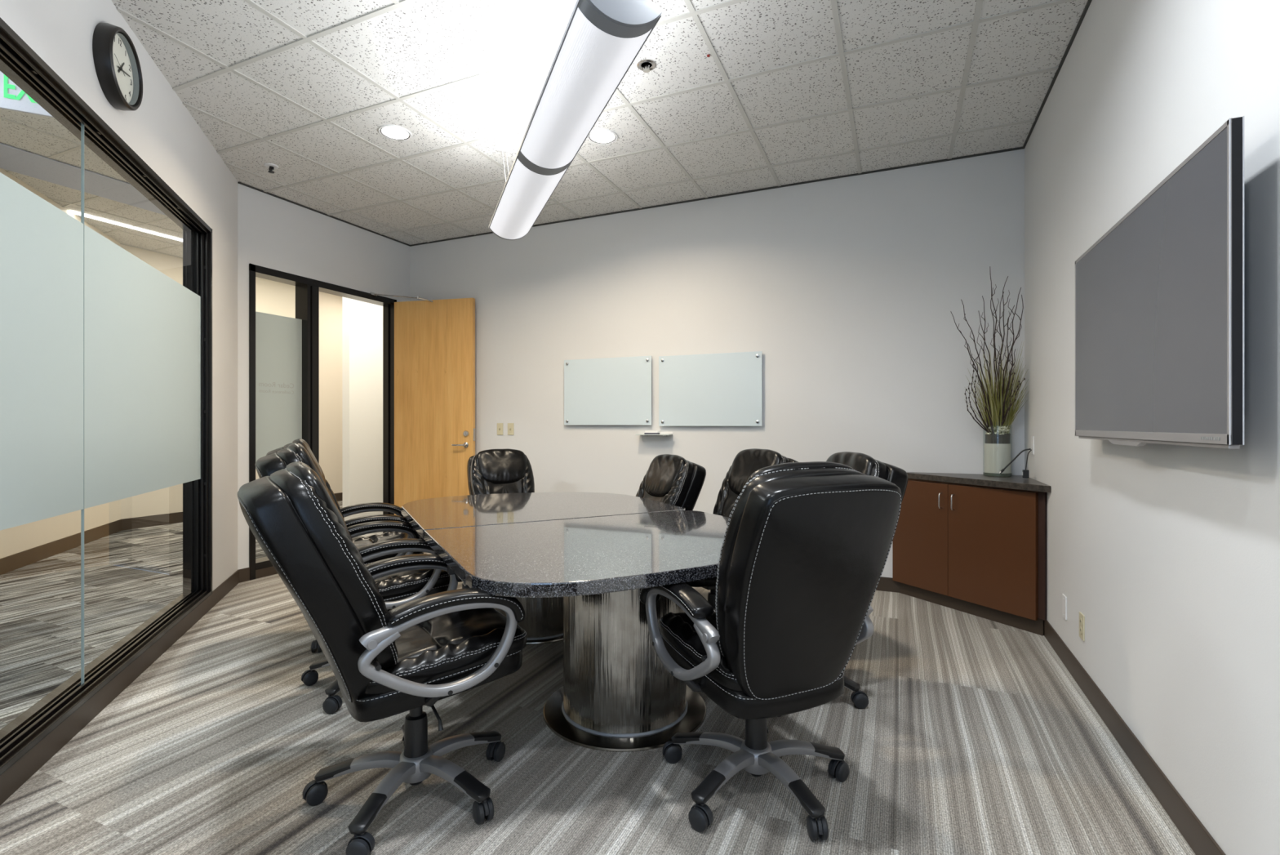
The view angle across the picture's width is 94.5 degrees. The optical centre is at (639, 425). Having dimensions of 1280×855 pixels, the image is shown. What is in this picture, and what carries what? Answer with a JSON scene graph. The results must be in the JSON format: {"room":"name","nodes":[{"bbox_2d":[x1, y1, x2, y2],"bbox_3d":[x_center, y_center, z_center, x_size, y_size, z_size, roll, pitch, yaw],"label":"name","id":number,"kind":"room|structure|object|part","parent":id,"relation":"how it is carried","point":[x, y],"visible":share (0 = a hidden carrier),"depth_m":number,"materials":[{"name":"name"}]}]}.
{"room":"conference room","nodes":[
{"label":"conference room","id":0,"kind":"room"},
{"bbox_2d":[0,168,120,558],"bbox_3d":[-4.639,-0.440,3.213,0.141,3.300,7.743,0,0,-21],"label":"wall","id":1,"kind":"structure","parent":0,"point":[15,540],"depth_m":5.50,"materials":[{"name":"beige paint"}]},
{"bbox_2d":[0,492,342,574],"bbox_3d":[-4.749,1.145,5.015,2.059,0.130,11.045,0,0,-6],"label":"baseboard","id":2,"kind":"structure","parent":1,"relation":"attached to","point":[15,561],"depth_m":5.95,"materials":[{"name":"brown rubber"}]},
{"bbox_2d":[0,108,182,257],"bbox_3d":[-3.576,-2.115,4.798,4.795,0.050,11.631,0,0,0],"label":"ceiling","id":3,"kind":"structure","parent":0,"point":[12,135],"depth_m":5.20,"materials":[{"name":"tile"}]},
{"bbox_2d":[0,71,53,117],"bbox_3d":[-3.129,-1.840,3.004,0.340,0.500,0.060,0,0,-26],"label":"exit sign","id":4,"kind":"object","parent":3,"relation":"hanging from","point":[12,97],"visible":0.23,"depth_m":2.99,"materials":[{"name":"white plastic"}]},
{"bbox_2d":[0,142,166,215],"bbox_3d":[-3.883,-2.081,7.011,0.570,0.006,6.260,0,0,24],"label":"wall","id":5,"kind":"structure","parent":3,"relation":"attached to","point":[11,158],"depth_m":4.97,"materials":[{"name":"white paint"}]},
{"bbox_2d":[0,116,182,257],"bbox_3d":[-3.575,-2.088,4.897,4.728,0.006,11.460,0,0,-1],"label":"grid","id":6,"kind":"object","parent":3,"relation":"attached to","point":[77,148],"depth_m":5.66,"materials":[{"name":"grey paint"}]},
{"bbox_2d":[69,210,182,241],"bbox_3d":[-4.567,-2.080,8.030,0.060,0.005,4.940,0,0,24],"label":"recessed light","id":7,"kind":"object","parent":3,"relation":"in","point":[71,211],"visible":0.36,"depth_m":6.18,"materials":[{"name":"white"}]},
{"bbox_2d":[0,0,237,591],"bbox_3d":[-2.111,-0.330,1.875,0.130,3.080,5.688,0,0,-21],"label":"wall","id":8,"kind":"structure","parent":0,"point":[162,131],"depth_m":3.49,"materials":[{"name":"white paint"}]},
{"bbox_2d":[0,17,212,775],"bbox_3d":[-2.074,-0.092,1.781,0.154,2.409,4.530,0,0,-21],"label":"window","id":9,"kind":"structure","parent":8,"relation":"in","point":[106,357],"depth_m":2.54,"materials":[{"name":"clear glass"}]},
{"bbox_2d":[92,22,142,111],"bbox_3d":[-2.298,-1.575,2.616,0.062,0.336,0.336,0,0,-21],"label":"wall clock","id":10,"kind":"object","parent":8,"relation":"attached to","point":[117,64],"visible":1,"depth_m":2.58,"materials":[{"name":"black plastic"}]},
{"bbox_2d":[0,569,239,804],"bbox_3d":[-2.072,1.159,1.966,0.009,0.102,5.548,0,0,-21],"label":"baseboard","id":11,"kind":"structure","parent":8,"relation":"attached to","point":[22,770],"depth_m":2.47,"materials":[{"name":"brown rubber"}]},
{"bbox_2d":[120,244,342,519],"bbox_3d":[-5.188,-0.440,8.732,0.100,3.300,4.150,0,0,24],"label":"wall","id":12,"kind":"structure","parent":0,"point":[272,297],"depth_m":9.19,"materials":[{"name":"beige paint"}]},
{"bbox_2d":[237,182,409,569],"bbox_3d":[-2.808,-0.330,5.350,0.130,3.080,1.804,0,0,24],"label":"wall","id":13,"kind":"structure","parent":0,"point":[273,233],"depth_m":4.95,"materials":[{"name":"white paint"}]},
{"bbox_2d":[238,565,277,582],"bbox_3d":[-2.735,1.159,5.343,0.009,0.102,1.741,0,0,24],"label":"baseboard","id":14,"kind":"structure","parent":13,"relation":"attached to","point":[244,573],"depth_m":4.68,"materials":[{"name":"brown rubber"}]},
{"bbox_2d":[248,262,475,580],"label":"door","id":15,"kind":"structure","parent":13,"relation":"in","point":[428,345],"depth_m":5.74,"materials":[{"name":"brown wood"}]},
{"bbox_3d":[-2.813,-0.027,5.323,0.166,2.474,1.477,0,0,24],"label":"frame","id":16,"kind":"part","parent":15,"relation":"part of","materials":[{"name":"brown metal"}]},
{"bbox_3d":[-2.320,-1.240,5.789,0.574,0.073,0.135,0,0,-14],"label":"closer arm","id":17,"kind":"part","parent":15,"relation":"part of","materials":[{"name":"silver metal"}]},
{"bbox_3d":[-1.735,0.190,5.705,0.150,0.052,0.064,0,0,13],"label":"lever handle","id":18,"kind":"part","parent":15,"relation":"part of","materials":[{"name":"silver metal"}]},
{"bbox_3d":[-1.606,0.090,5.729,0.004,0.120,0.028,0,0,14],"label":"latch plate","id":19,"kind":"part","parent":15,"relation":"part of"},
{"bbox_2d":[342,297,382,520],"bbox_3d":[-3.084,-0.440,8.577,0.120,3.300,2.750,0,0,24],"label":"wall corridor partition","id":20,"kind":"structure","parent":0,"point":[362,322],"depth_m":7.48,"materials":[{"name":"white paint"}]},
{"bbox_2d":[0,500,1195,854],"bbox_3d":[-2.912,1.235,4.508,10.497,0.050,12.578,0,0,24],"label":"floor","id":21,"kind":"structure","parent":0,"point":[973,735],"depth_m":2.16,"materials":[{"name":"carpet"}]},
{"bbox_2d":[266,438,423,652],"bbox_3d":[-1.667,0.643,3.404,0.813,1.135,0.649,0,0,-28],"label":"office chair","id":22,"kind":"object","parent":21,"relation":"on","point":[352,509],"visible":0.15,"depth_m":3.50,"materials":[{"name":"black leather"}]},
{"bbox_3d":[-1.867,0.450,3.299,0.356,0.661,0.519,0,0,-28],"label":"backrest","id":23,"kind":"part","parent":22,"relation":"part of","materials":[{"name":"black leather"}]},
{"bbox_2d":[283,442,344,519],"bbox_3d":[-1.817,0.396,3.326,0.317,0.600,0.513,0,0,-28],"label":"cushion","id":24,"kind":"object","parent":22,"relation":"on","point":[306,446],"depth_m":3.34,"materials":[{"name":"black leather"}]},
{"bbox_3d":[-1.728,0.648,3.702,0.448,0.263,0.040,0,0,-28],"label":"armrest","id":25,"kind":"part","parent":22,"relation":"part of","materials":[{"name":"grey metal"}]},
{"bbox_3d":[-1.457,0.648,3.185,0.448,0.263,0.040,0,0,-28],"label":"armrest","id":26,"kind":"part","parent":22,"relation":"part of","materials":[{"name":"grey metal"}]},
{"bbox_2d":[352,531,423,563],"bbox_3d":[-1.540,0.722,3.470,0.528,0.138,0.498,0,0,-28],"label":"seat cushion","id":27,"kind":"object","parent":22,"relation":"on","point":[359,542],"depth_m":3.57,"materials":[{"name":"black leather"}]},
{"bbox_2d":[254,442,449,713],"bbox_3d":[-1.303,0.644,2.751,0.812,1.132,0.649,0,0,-32],"label":"office chair","id":28,"kind":"object","parent":21,"relation":"on","point":[398,588],"visible":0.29,"depth_m":2.60,"materials":[{"name":"black leather"}]},
{"bbox_3d":[-1.496,0.453,2.632,0.356,0.661,0.519,0,0,-32],"label":"backrest","id":29,"kind":"part","parent":28,"relation":"part of","materials":[{"name":"black leather"}]},
{"bbox_2d":[276,447,352,541],"bbox_3d":[-1.448,0.399,2.662,0.317,0.600,0.513,0,0,-32],"label":"cushion","id":30,"kind":"object","parent":28,"relation":"on","point":[286,455],"depth_m":2.46,"materials":[{"name":"black leather"}]},
{"bbox_3d":[-1.402,1.108,2.783,0.271,0.067,0.058,0,0,-3],"label":"leg","id":31,"kind":"part","parent":28,"relation":"part of","materials":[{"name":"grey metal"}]},
{"bbox_3d":[-1.385,0.658,3.044,0.448,0.263,0.040,0,0,-32],"label":"armrest","id":32,"kind":"part","parent":28,"relation":"part of","materials":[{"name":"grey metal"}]},
{"bbox_3d":[-1.079,0.658,2.546,0.448,0.263,0.040,0,0,-32],"label":"armrest","id":33,"kind":"part","parent":28,"relation":"part of","materials":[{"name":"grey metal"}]},
{"bbox_2d":[373,553,449,599],"bbox_3d":[-1.182,0.732,2.826,0.528,0.138,0.498,0,0,-32],"label":"seat cushion","id":34,"kind":"object","parent":28,"relation":"on","point":[403,584],"depth_m":2.66,"materials":[{"name":"black leather"}]},
{"bbox_3d":[-1.196,0.797,2.817,0.524,0.150,0.491,0,0,-32],"label":"seat","id":35,"kind":"part","parent":28,"relation":"part of","materials":[{"name":"black leather"}]},
{"bbox_2d":[237,461,526,854],"bbox_3d":[-0.803,0.660,1.903,0.812,1.100,0.649,0,0,-34],"label":"office chair","id":36,"kind":"object","parent":21,"relation":"on","point":[415,654],"visible":0.98,"depth_m":1.69,"materials":[{"name":"black leather"}]},
{"bbox_3d":[-0.990,0.485,1.775,0.356,0.661,0.519,0,0,-34],"label":"backrest","id":37,"kind":"part","parent":36,"relation":"part of","materials":[{"name":"black leather"}]},
{"bbox_2d":[269,468,398,669],"bbox_3d":[-0.943,0.431,1.807,0.317,0.600,0.513,0,0,-34],"label":"cushion","id":38,"kind":"object","parent":36,"relation":"on","point":[313,550],"depth_m":1.59,"materials":[{"name":"black leather"}]},
{"bbox_3d":[-0.902,1.108,1.926,0.271,0.067,0.058,0,0,-7],"label":"leg","id":39,"kind":"part","parent":36,"relation":"part of","materials":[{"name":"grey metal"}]},
{"bbox_3d":[-0.767,1.108,1.784,0.058,0.067,0.271,0,0,11],"label":"leg","id":40,"kind":"part","parent":36,"relation":"part of","materials":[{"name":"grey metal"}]},
{"bbox_3d":[-0.899,0.648,2.191,0.448,0.263,0.040,0,0,-34],"label":"armrest","id":41,"kind":"part","parent":36,"relation":"part of","materials":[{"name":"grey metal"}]},
{"bbox_3d":[-0.699,0.787,1.974,0.524,0.150,0.491,0,0,-34],"label":"seat","id":42,"kind":"part","parent":36,"relation":"part of","materials":[{"name":"black leather"}]},
{"bbox_3d":[-0.644,0.883,1.825,0.016,0.059,0.168,0,0,-40],"label":"height lever","id":43,"kind":"part","parent":36,"relation":"part of","materials":[{"name":"black plastic"}]},
{"bbox_3d":[-0.569,0.648,1.709,0.448,0.263,0.040,0,0,-34],"label":"armrest","id":44,"kind":"part","parent":36,"relation":"part of","materials":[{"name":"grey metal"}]},
{"bbox_2d":[364,608,526,695],"bbox_3d":[-0.685,0.722,1.983,0.528,0.138,0.498,0,0,-34],"label":"seat cushion","id":45,"kind":"object","parent":36,"relation":"on","point":[448,647],"depth_m":1.84,"materials":[{"name":"black leather"}]},
{"bbox_3d":[-0.590,1.108,1.868,0.271,0.067,0.058,0,0,29],"label":"leg","id":46,"kind":"part","parent":36,"relation":"part of","materials":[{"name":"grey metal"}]},
{"bbox_3d":[-0.616,1.108,2.062,0.271,0.067,0.058,0,0,-43],"label":"leg","id":47,"kind":"part","parent":36,"relation":"part of","materials":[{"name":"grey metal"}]},
{"bbox_2d":[466,448,534,494],"bbox_3d":[-1.038,0.703,4.676,0.651,1.015,0.812,0,0,-28],"label":"office chair","id":48,"kind":"object","parent":21,"relation":"on","point":[491,471],"visible":0.26,"depth_m":4.81,"materials":[{"name":"black leather"}]},
{"bbox_3d":[-1.142,0.570,4.877,0.519,0.661,0.356,0,0,-28],"label":"backrest","id":49,"kind":"part","parent":48,"relation":"part of","materials":[{"name":"black leather"}]},
{"bbox_2d":[401,492,728,751],"bbox_3d":[-0.353,0.835,2.974,1.415,0.750,2.375,0,0,-28],"label":"conference table","id":50,"kind":"object","parent":21,"relation":"on","point":[578,565],"visible":0.78,"depth_m":2.31,"materials":[{"name":"black stone"}]},
{"bbox_3d":[-0.624,1.204,3.568,0.604,0.013,0.604,0,0,-28],"label":"plate","id":51,"kind":"part","parent":50,"relation":"part of","materials":[{"name":"silver metal"}]},
{"bbox_3d":[-0.064,1.204,2.538,0.694,0.013,0.694,0,0,-28],"label":"plate","id":52,"kind":"part","parent":50,"relation":"part of","materials":[{"name":"silver metal"}]},
{"bbox_2d":[635,453,706,510],"bbox_3d":[-0.019,0.703,3.852,0.812,1.015,0.651,0,0,-28],"label":"office chair","id":53,"kind":"object","parent":21,"relation":"on","point":[671,479],"visible":0.26,"depth_m":3.79,"materials":[{"name":"black leather"}]},
{"bbox_2d":[635,459,693,506],"bbox_3d":[0.131,0.516,3.931,0.317,0.600,0.513,0,0,-28],"label":"cushion","id":54,"kind":"object","parent":53,"relation":"on","point":[671,482],"depth_m":3.80,"materials":[{"name":"black leather"}]},
{"bbox_3d":[0.181,0.570,3.957,0.356,0.661,0.519,0,0,-28],"label":"backrest","id":55,"kind":"part","parent":53,"relation":"part of","materials":[{"name":"black leather"}]},
{"bbox_2d":[686,448,798,608],"bbox_3d":[0.492,0.675,3.411,0.812,1.070,0.649,0,0,-28],"label":"office chair","id":56,"kind":"object","parent":21,"relation":"on","point":[747,461],"visible":0.19,"depth_m":3.52,"materials":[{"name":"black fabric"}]},
{"bbox_3d":[0.380,0.827,3.352,0.524,0.150,0.491,0,0,-28],"label":"seat","id":57,"kind":"part","parent":56,"relation":"part of","materials":[{"name":"black leather"}]},
{"bbox_2d":[712,454,790,517],"bbox_3d":[0.642,0.461,3.490,0.317,0.600,0.513,0,0,-28],"label":"cushion","id":58,"kind":"object","parent":56,"relation":"on","point":[743,466],"depth_m":3.55,"materials":[{"name":"black leather"}]},
{"bbox_3d":[0.692,0.515,3.516,0.356,0.661,0.519,0,0,-28],"label":"backrest","id":59,"kind":"part","parent":56,"relation":"part of","materials":[{"name":"black leather"}]},
{"bbox_2d":[639,461,902,839],"bbox_3d":[0.410,0.659,1.955,0.649,1.102,0.741,0,0,-24],"label":"office chair","id":60,"kind":"object","parent":21,"relation":"on","point":[806,547],"visible":0.98,"depth_m":1.72,"materials":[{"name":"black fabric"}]},
{"bbox_3d":[0.124,0.668,1.878,0.040,0.263,0.448,0,0,-24],"label":"armrest","id":61,"kind":"part","parent":60,"relation":"part of","materials":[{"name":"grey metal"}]},
{"bbox_2d":[658,608,743,692],"bbox_3d":[0.366,0.742,2.052,0.498,0.138,0.528,0,0,-24],"label":"seat cushion","id":62,"kind":"object","parent":60,"relation":"on","point":[680,637],"depth_m":1.92,"materials":[{"name":"black leather"}]},
{"bbox_3d":[0.245,1.108,2.075,0.271,0.067,0.058,0,0,29],"label":"leg","id":63,"kind":"part","parent":60,"relation":"part of","materials":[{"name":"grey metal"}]},
{"bbox_3d":[0.270,1.108,1.881,0.271,0.067,0.058,0,0,-43],"label":"leg","id":64,"kind":"part","parent":60,"relation":"part of","materials":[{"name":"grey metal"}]},
{"bbox_3d":[0.372,0.807,2.037,0.491,0.150,0.524,0,0,-24],"label":"seat","id":65,"kind":"part","parent":60,"relation":"part of","materials":[{"name":"black leather"}]},
{"bbox_3d":[0.463,1.108,1.844,0.058,0.067,0.271,0,0,-25],"label":"leg","id":66,"kind":"part","parent":60,"relation":"part of","materials":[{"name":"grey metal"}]},
{"bbox_2d":[716,467,866,659],"bbox_3d":[0.476,0.436,1.808,0.513,0.622,0.256,0,0,-24],"label":"cushion","id":67,"kind":"object","parent":60,"relation":"on","point":[774,602],"depth_m":1.68,"materials":[{"name":"black leather"}]},
{"bbox_3d":[0.557,1.108,2.017,0.271,0.067,0.058,0,0,-7],"label":"leg","id":68,"kind":"part","parent":60,"relation":"part of","materials":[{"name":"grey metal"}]},
{"bbox_3d":[0.503,0.484,1.750,0.519,0.681,0.289,0,0,-24],"label":"backrest","id":69,"kind":"part","parent":60,"relation":"part of","materials":[{"name":"black leather"}]},
{"bbox_3d":[0.656,0.668,2.119,0.040,0.263,0.448,0,0,-24],"label":"armrest","id":70,"kind":"part","parent":60,"relation":"part of","materials":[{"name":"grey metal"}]},
{"bbox_2d":[716,451,907,716],"bbox_3d":[0.772,0.668,2.757,0.780,1.084,0.650,0,0,-10],"label":"office chair","id":71,"kind":"object","parent":21,"relation":"on","point":[863,463],"visible":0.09,"depth_m":2.58,"materials":[{"name":"black leather"}]},
{"bbox_2d":[871,458,888,479],"bbox_3d":[0.935,0.451,2.784,0.317,0.600,0.513,-3,1,-10],"label":"cushion","id":72,"kind":"object","parent":71,"relation":"on","point":[878,468],"depth_m":2.58,"materials":[{"name":"black leather"}]},
{"bbox_3d":[0.994,0.502,2.795,0.356,0.661,0.519,-3,1,-10],"label":"backrest","id":73,"kind":"part","parent":71,"relation":"part of","materials":[{"name":"black leather"}]},
{"bbox_2d":[892,471,1050,635],"bbox_3d":[2.057,0.773,3.792,0.814,0.874,0.760,0,0,24],"label":"base cabinet","id":74,"kind":"object","parent":21,"relation":"on","point":[973,544],"visible":0.88,"depth_m":3.72,"materials":[{"name":"brown laminate"}]},
{"bbox_3d":[1.934,0.755,4.093,0.019,0.734,0.437,0,0,-27],"label":"cabinet door","id":75,"kind":"part","parent":74,"relation":"part of","materials":[{"name":"brown laminate"}]},
{"bbox_3d":[1.990,0.500,3.925,0.032,0.110,0.010,0,0,-27],"label":"handle","id":76,"kind":"part","parent":74,"relation":"part of","materials":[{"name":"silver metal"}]},
{"bbox_3d":[2.031,0.500,3.845,0.032,0.110,0.010,0,0,-27],"label":"handle","id":77,"kind":"part","parent":74,"relation":"part of","materials":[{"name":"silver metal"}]},
{"bbox_2d":[906,471,1050,492],"bbox_3d":[2.075,0.355,3.784,0.772,0.038,0.760,0,0,24],"label":"countertop","id":78,"kind":"structure","parent":74,"relation":"on","point":[1014,482],"depth_m":3.72,"materials":[{"name":"stone"}]},
{"bbox_2d":[983,425,1012,475],"bbox_3d":[2.388,0.167,3.955,0.168,0.336,0.168,0,0,24],"label":"glass vase","id":79,"kind":"object","parent":78,"relation":"on","point":[997,446],"visible":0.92,"depth_m":3.90,"materials":[{"name":"grey glass"}]},
{"bbox_2d":[950,266,1028,433],"bbox_3d":[2.281,-0.495,3.880,0.523,1.107,0.305,0,0,14],"label":"dried branches","id":80,"kind":"object","parent":79,"relation":"in","point":[999,411],"visible":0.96,"depth_m":3.89,"materials":[{"name":"brown"}]},
{"bbox_3d":[2.388,0.326,3.955,0.164,0.018,0.164,0,0,24],"label":"glass","id":81,"kind":"part","parent":79,"relation":"part of","materials":[{"name":"grey"}]},
{"bbox_3d":[2.157,0.755,3.649,0.019,0.734,0.549,0,0,-27],"label":"cabinet door","id":82,"kind":"part","parent":74,"relation":"part of","materials":[{"name":"brown laminate"}]},
{"bbox_2d":[111,0,1088,244],"bbox_3d":[-1.039,-1.890,2.462,5.425,0.040,5.680,0,0,24],"label":"ceiling","id":83,"kind":"structure","parent":0,"point":[392,49],"depth_m":3.32,"materials":[{"name":"tile"}]},
{"bbox_2d":[263,163,278,173],"bbox_3d":[-2.656,-1.845,4.266,0.090,0.050,0.090,0,0,24],"label":"sprinkler","id":84,"kind":"object","parent":83,"relation":"attached to","point":[271,166],"visible":1,"depth_m":4.25,"materials":[{"name":"white metal"}]},
{"bbox_2d":[377,124,412,141],"bbox_3d":[-1.563,-1.867,3.782,0.200,0.007,0.200,0,0,24],"label":"recessed light","id":85,"kind":"object","parent":83,"relation":"in","point":[394,131],"visible":1,"depth_m":3.78,"materials":[{"name":"white plastic"}]},
{"bbox_2d":[488,0,662,239],"bbox_3d":[-0.475,-1.547,2.926,0.278,0.647,2.404,0,0,-21],"label":"pendant light","id":86,"kind":"object","parent":83,"relation":"hanging from","point":[601,41],"visible":1,"depth_m":2.26,"materials":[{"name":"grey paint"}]},
{"bbox_2d":[489,159,566,239],"bbox_3d":[-0.664,-1.257,3.387,0.256,0.066,1.094,0,0,-21],"label":"diffuser","id":87,"kind":"object","parent":86,"relation":"attached to","point":[526,190],"depth_m":3.26,"materials":[{"name":"white plastic"}]},
{"bbox_2d":[520,7,651,168],"bbox_3d":[-0.261,-1.257,2.348,0.256,0.066,1.048,0,0,-21],"label":"diffuser","id":88,"kind":"object","parent":86,"relation":"attached to","point":[591,60],"depth_m":2.18,"materials":[{"name":"white plastic"}]},
{"bbox_2d":[116,0,1075,242],"bbox_3d":[-1.039,-1.868,2.462,5.425,0.006,5.680,0,0,24],"label":"grid","id":89,"kind":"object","parent":83,"relation":"attached to","point":[397,4],"depth_m":3.35,"materials":[{"name":"grey paint"}]},
{"bbox_2d":[586,128,617,144],"bbox_3d":[-0.243,-1.867,3.832,0.200,0.007,0.200,0,0,24],"label":"recessed light","id":90,"kind":"object","parent":83,"relation":"in","point":[602,135],"visible":0.95,"depth_m":3.82,"materials":[{"name":"white plastic"}]},
{"bbox_2d":[636,58,656,72],"bbox_3d":[0.034,-1.854,3.072,0.100,0.032,0.100,0,0,24],"label":"sprinkler","id":91,"kind":"object","parent":83,"relation":"attached to","point":[646,66],"visible":1,"depth_m":3.06,"materials":[{"name":"grey metal"}]},
{"bbox_2d":[409,148,1024,577],"bbox_3d":[0.124,-0.330,5.124,5.685,3.080,0.130,0,0,24],"label":"wall","id":92,"kind":"structure","parent":0,"point":[847,289],"depth_m":4.64,"materials":[{"name":"white paint"}]},
{"bbox_2d":[497,422,502,435],"bbox_3d":[-1.348,0.036,5.686,0.070,0.114,0.018,0,0,24],"label":"light switch","id":93,"kind":"object","parent":92,"relation":"attached to","point":[500,425],"visible":1,"depth_m":5.69,"materials":[{"name":"beige plastic"}]},
{"bbox_2d":[507,422,513,435],"bbox_3d":[-1.235,0.036,5.637,0.070,0.114,0.018,0,0,24],"label":"light switch","id":94,"kind":"object","parent":92,"relation":"attached to","point":[510,425],"visible":1,"depth_m":5.64,"materials":[{"name":"beige plastic"}]},
{"bbox_2d":[564,355,651,425],"bbox_3d":[-0.292,-0.297,5.214,0.858,0.590,0.038,0,0,24],"label":"board","id":95,"kind":"object","parent":92,"relation":"attached to","point":[606,391],"visible":1,"depth_m":5.20,"materials":[{"name":"white glass"}]},
{"bbox_2d":[635,433,672,436],"bbox_3d":[0.119,0.085,5.001,0.300,0.019,0.100,0,0,24],"label":"shelf","id":96,"kind":"object","parent":92,"relation":"attached to","point":[664,435],"visible":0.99,"depth_m":4.97,"materials":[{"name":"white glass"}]},
{"bbox_2d":[644,431,660,434],"bbox_3d":[0.104,0.061,4.996,0.124,0.026,0.054,0,0,24],"label":"eraser","id":97,"kind":"object","parent":96,"relation":"on","point":[646,432],"visible":1,"depth_m":4.97,"materials":[{"name":"white plastic"}]},
{"bbox_3d":[0.119,0.079,5.000,0.300,0.007,0.099,0,0,24],"label":"shelf plate","id":98,"kind":"part","parent":96,"relation":"part of","materials":[{"name":"clear glass"}]},
{"bbox_2d":[659,432,672,434],"bbox_3d":[0.220,0.068,4.956,0.115,0.013,0.014,0,0,24],"label":"marker pen","id":99,"kind":"object","parent":96,"relation":"on","point":[660,433],"visible":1,"depth_m":4.95,"materials":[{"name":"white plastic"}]},
{"bbox_2d":[237,0,1092,246],"bbox_3d":[-1.039,-1.863,2.462,5.425,0.011,5.680,0,0,24],"label":"trim","id":100,"kind":"structure","parent":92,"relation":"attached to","point":[1087,5],"depth_m":4.52,"materials":[{"name":"grey"}]},
{"bbox_2d":[658,351,762,426],"bbox_3d":[0.563,-0.288,4.840,0.873,0.589,0.038,0,0,24],"label":"board","id":101,"kind":"object","parent":92,"relation":"attached to","point":[723,388],"visible":1,"depth_m":4.82,"materials":[{"name":"white glass"}]},
{"bbox_2d":[875,576,899,592],"bbox_3d":[0.096,1.159,5.060,5.425,0.102,0.009,0,0,24],"label":"baseboard","id":102,"kind":"structure","parent":92,"relation":"attached to","point":[885,584],"depth_m":4.31,"materials":[{"name":"brown rubber"}]},
{"bbox_2d":[1024,0,1279,854],"bbox_3d":[1.506,-0.330,1.350,0.130,3.080,5.680,0,0,24],"label":"wall","id":103,"kind":"structure","parent":0,"point":[1169,555],"depth_m":1.85,"materials":[{"name":"white paint"}]},
{"bbox_2d":[1031,435,1034,454],"bbox_3d":[2.470,0.125,3.728,0.008,0.115,0.070,0,0,24],"label":"cable wall plate","id":104,"kind":"object","parent":103,"relation":"attached to","point":[1032,437],"visible":1,"depth_m":3.70,"materials":[{"name":"white plastic"}]},
{"bbox_2d":[999,448,1031,473],"bbox_3d":[2.407,0.230,3.803,0.173,0.169,0.015,0,0,35],"label":"cable","id":105,"kind":"object","parent":104,"relation":"hanging from","point":[1021,451],"visible":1,"depth_m":3.80,"materials":[{"name":"black plastic"}]},
{"bbox_2d":[1022,449,1031,477],"bbox_3d":[2.416,0.239,3.697,0.037,0.172,0.128,0,0,41],"label":"cable","id":106,"kind":"object","parent":104,"relation":"attached to","point":[1025,473],"visible":1,"depth_m":3.65,"materials":[{"name":"black plastic"}]},
{"bbox_3d":[2.424,0.215,3.700,0.114,0.124,0.013,0,0,-41],"label":"cord","id":107,"kind":"part","parent":106,"relation":"part of","materials":[{"name":"black plastic"}]},
{"bbox_2d":[1062,593,1066,619],"bbox_3d":[2.156,0.922,3.009,0.008,0.115,0.070,0,0,24],"label":"blank wall plate","id":108,"kind":"object","parent":103,"relation":"attached to","point":[1064,597],"visible":1,"depth_m":3.00,"materials":[{"name":"white plastic"}]},
{"bbox_2d":[1079,611,1084,640],"bbox_3d":[2.031,0.924,2.723,0.009,0.115,0.070,0,0,24],"label":"power outlet","id":109,"kind":"object","parent":103,"relation":"attached to","point":[1082,617],"visible":1,"depth_m":2.71,"materials":[{"name":"beige plastic"}]},
{"bbox_2d":[1043,619,1225,854],"bbox_3d":[1.441,1.159,1.373,0.009,0.102,5.671,0,0,24],"label":"baseboard","id":110,"kind":"structure","parent":103,"relation":"attached to","point":[1195,833],"depth_m":2.04,"materials":[{"name":"brown rubber"}]},
{"bbox_2d":[1075,115,1244,448],"bbox_3d":[1.626,-0.314,1.903,0.091,0.759,1.282,0,0,24],"label":"television","id":111,"kind":"object","parent":103,"relation":"attached to","point":[1159,296],"visible":1,"depth_m":1.61,"materials":[{"name":"black"}]}
]}

